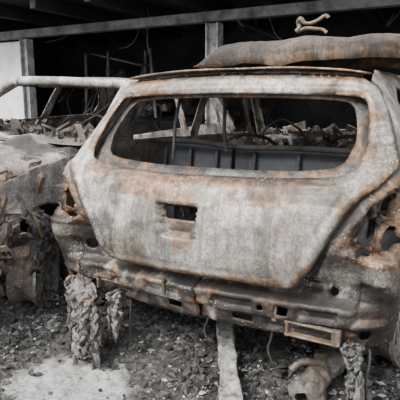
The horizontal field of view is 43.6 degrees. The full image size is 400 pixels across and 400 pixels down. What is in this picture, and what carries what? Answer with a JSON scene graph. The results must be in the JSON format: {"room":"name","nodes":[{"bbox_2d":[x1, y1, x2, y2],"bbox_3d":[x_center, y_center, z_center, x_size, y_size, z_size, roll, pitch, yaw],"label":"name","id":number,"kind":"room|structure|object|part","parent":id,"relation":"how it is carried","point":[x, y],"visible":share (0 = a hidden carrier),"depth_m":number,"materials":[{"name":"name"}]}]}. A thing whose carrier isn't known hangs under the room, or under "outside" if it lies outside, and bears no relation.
{"room":"junkyard","nodes":[
{"label":"junkyard","id":0,"kind":"room"},
{"bbox_2d":[0,41,23,119],"bbox_3d":[-3.926,-1.834,9.920,1.700,2.440,0.120,6,13,29],"label":"wall panel","id":1,"kind":"object","parent":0,"point":[11,103],"visible":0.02,"depth_m":9.58,"materials":[{"name":"paint"}]},
{"bbox_2d":[0,40,60,117],"bbox_3d":[-4.744,-2.565,11.930,0.200,3.100,4.000,6,13,29],"label":"wall","id":2,"kind":"structure","parent":0,"point":[45,55],"depth_m":12.93,"materials":[{"name":"paint"}]},
{"bbox_2d":[0,0,386,45],"bbox_3d":[0.903,-3.151,8.222,12.220,0.200,4.400,6,13,29],"label":"ceiling","id":3,"kind":"structure","parent":0,"point":[11,18],"depth_m":8.86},
{"bbox_2d":[45,0,399,54],"bbox_3d":[0.908,-2.764,8.306,8.103,0.719,2.194,6,13,29],"label":"wires","id":4,"kind":"object","parent":3,"relation":"hanging from","point":[239,22],"visible":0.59,"depth_m":8.04,"materials":[{"name":"metal"}]},
{"bbox_2d":[0,232,399,399],"bbox_3d":[0.927,0.492,3.894,28.000,0.072,20.000,6,13,29],"label":"ground","id":5,"kind":"structure","parent":0,"point":[64,373],"depth_m":2.38,"materials":[{"name":"grey gravel"}]},
{"bbox_2d":[19,39,37,118],"bbox_3d":[-3.148,-1.756,9.266,0.256,2.340,0.256,6,13,29],"label":"steel post","id":6,"kind":"object","parent":5,"relation":"on","point":[26,45],"visible":0.47,"depth_m":9.14,"materials":[{"name":"grey metal"}]},
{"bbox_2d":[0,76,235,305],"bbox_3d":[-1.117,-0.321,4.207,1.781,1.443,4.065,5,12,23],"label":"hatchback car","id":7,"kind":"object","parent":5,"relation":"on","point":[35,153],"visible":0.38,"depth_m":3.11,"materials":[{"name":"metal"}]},
{"bbox_2d":[0,131,81,182],"bbox_3d":[-1.642,-0.217,3.099,1.483,0.388,1.301,8,13,25],"label":"hood","id":8,"kind":"object","parent":7,"relation":"attached to","point":[21,153],"depth_m":3.12,"materials":[{"name":"metal"}]},
{"bbox_3d":[-1.217,-0.456,4.763,0.455,0.578,0.338,8,13,25],"label":"collapsed seat","id":9,"kind":"part","parent":7,"relation":"part of","materials":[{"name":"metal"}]},
{"bbox_3d":[-1.222,-0.503,4.777,0.474,0.594,0.237,8,13,25],"label":"seat frame","id":10,"kind":"part","parent":7,"relation":"part of","materials":[{"name":"grey metal"}]},
{"bbox_3d":[-0.742,-1.121,4.750,1.171,0.077,1.706,8,13,25],"label":"roof panel","id":11,"kind":"part","parent":7,"relation":"part of","materials":[{"name":"metal"}]},
{"bbox_3d":[-0.588,-0.371,4.467,0.453,0.576,0.330,8,13,25],"label":"collapsed seat","id":12,"kind":"part","parent":7,"relation":"part of","materials":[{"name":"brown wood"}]},
{"bbox_3d":[-0.573,-0.408,4.478,0.468,0.583,0.225,8,13,25],"label":"seat frame","id":13,"kind":"part","parent":7,"relation":"part of","materials":[{"name":"black metal"}]},
{"bbox_3d":[-0.486,-0.884,5.367,1.206,0.047,0.036,8,13,25],"label":"seat rail","id":14,"kind":"part","parent":7,"relation":"part of","materials":[{"name":"black metal"}]},
{"bbox_2d":[82,48,267,131],"bbox_3d":[-0.528,-1.742,10.314,4.273,2.496,2.209,6,13,29],"label":"shelving","id":15,"kind":"object","parent":5,"relation":"on","point":[152,108],"visible":0.18,"depth_m":9.95,"materials":[{"name":"metal"}]},
{"bbox_3d":[-1.470,-1.822,9.955,1.879,2.200,0.662,6,13,29],"label":"frame","id":16,"kind":"part","parent":15,"relation":"part of","materials":[{"name":"metal"}]},
{"bbox_2d":[0,256,399,399],"bbox_3d":[-0.438,0.723,2.502,3.658,0.151,2.057,6,13,29],"label":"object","id":17,"kind":"structure","parent":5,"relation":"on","point":[7,336],"depth_m":2.49,"materials":[{"name":"grey gravel"}]},
{"bbox_2d":[205,22,222,122],"bbox_3d":[0.207,-1.392,7.412,0.288,2.340,0.288,6,13,29],"label":"steel post","id":18,"kind":"object","parent":5,"relation":"on","point":[213,31],"visible":0.37,"depth_m":7.23,"materials":[{"name":"grey metal"}]},
{"bbox_2d":[0,0,399,40],"bbox_3d":[0.209,-2.629,7.173,13.000,0.140,0.150,6,13,29],"label":"beam","id":19,"kind":"structure","parent":18,"relation":"on","point":[319,6],"depth_m":7.13,"materials":[{"name":"metal"}]},
{"bbox_2d":[50,66,399,399],"bbox_3d":[0.868,-0.186,3.738,1.744,1.414,3.972,6,13,29],"label":"hatchback car","id":20,"kind":"object","parent":5,"relation":"on","point":[293,231],"visible":0.99,"depth_m":2.08,"materials":[{"name":"metal"}]},
{"bbox_2d":[63,275,365,399],"bbox_3d":[-0.063,0.663,2.180,1.499,0.399,0.272,6,13,29],"label":"remains","id":21,"kind":"object","parent":20,"relation":"attached to","point":[85,333],"visible":1,"depth_m":2.39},
{"bbox_3d":[0.080,-0.296,2.209,1.308,0.432,0.380,6,13,29],"label":"tailgate frame","id":22,"kind":"part","parent":20,"relation":"part of","materials":[{"name":"grey metal"}]},
{"bbox_3d":[0.380,-0.154,3.540,0.451,0.576,0.323,6,13,29],"label":"collapsed seat","id":23,"kind":"part","parent":20,"relation":"part of","materials":[{"name":"grey metal"}]},
{"bbox_3d":[0.378,-0.183,3.507,0.468,0.583,0.225,6,13,29],"label":"seat frame","id":24,"kind":"part","parent":20,"relation":"part of","materials":[{"name":"grey metal"}]},
{"bbox_3d":[0.244,-0.272,2.508,1.206,0.047,0.036,6,13,29],"label":"seat rail","id":25,"kind":"part","parent":20,"relation":"part of","materials":[{"name":"black metal"}]},
{"bbox_3d":[0.546,-0.717,2.967,1.171,0.076,1.705,6,13,29],"label":"roof panel","id":26,"kind":"part","parent":20,"relation":"part of","materials":[{"name":"metal"}]},
{"bbox_2d":[194,33,399,68],"bbox_3d":[0.562,-0.747,2.553,1.034,0.154,0.627,6,13,29],"label":"metal sheet","id":27,"kind":"object","parent":20,"relation":"on","point":[376,49],"visible":0.98,"depth_m":2.33,"materials":[{"name":"metal"}]},
{"bbox_2d":[287,346,345,399],"bbox_3d":[0.498,0.674,2.109,0.180,0.301,0.353,9,14,38],"label":"exhaust silencer","id":28,"kind":"object","parent":20,"relation":"attached to","point":[328,363],"visible":0.97,"depth_m":2.06,"materials":[{"name":"metal"}]},
{"bbox_3d":[1.007,-0.120,3.162,0.474,0.594,0.237,6,13,29],"label":"seat frame","id":29,"kind":"part","parent":20,"relation":"part of","materials":[{"name":"black metal"}]},
{"bbox_3d":[1.002,-0.083,3.195,0.427,0.578,0.319,6,13,29],"label":"collapsed seat","id":30,"kind":"part","parent":20,"relation":"part of","materials":[{"name":"metal"}]},
{"bbox_2d":[216,321,242,399],"bbox_3d":[0.124,0.737,2.308,0.105,0.065,0.756,0,11,0],"label":"plank","id":31,"kind":"object","parent":5,"relation":"on","point":[229,387],"visible":0.98,"depth_m":2.25,"materials":[{"name":"grey wood"}]},
{"bbox_2d":[57,11,399,133],"bbox_3d":[2.375,-2.212,10.135,14.000,3.100,0.200,6,13,29],"label":"wall","id":32,"kind":"structure","parent":0,"point":[168,53],"depth_m":11.11,"materials":[{"name":"paint"}]},
{"bbox_2d":[295,14,329,33],"bbox_3d":[0.556,-0.872,2.487,0.178,0.093,0.039,6,12,27],"label":"bone","id":33,"kind":"object","parent":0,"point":[298,29],"visible":1,"depth_m":2.48,"materials":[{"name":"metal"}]}
]}

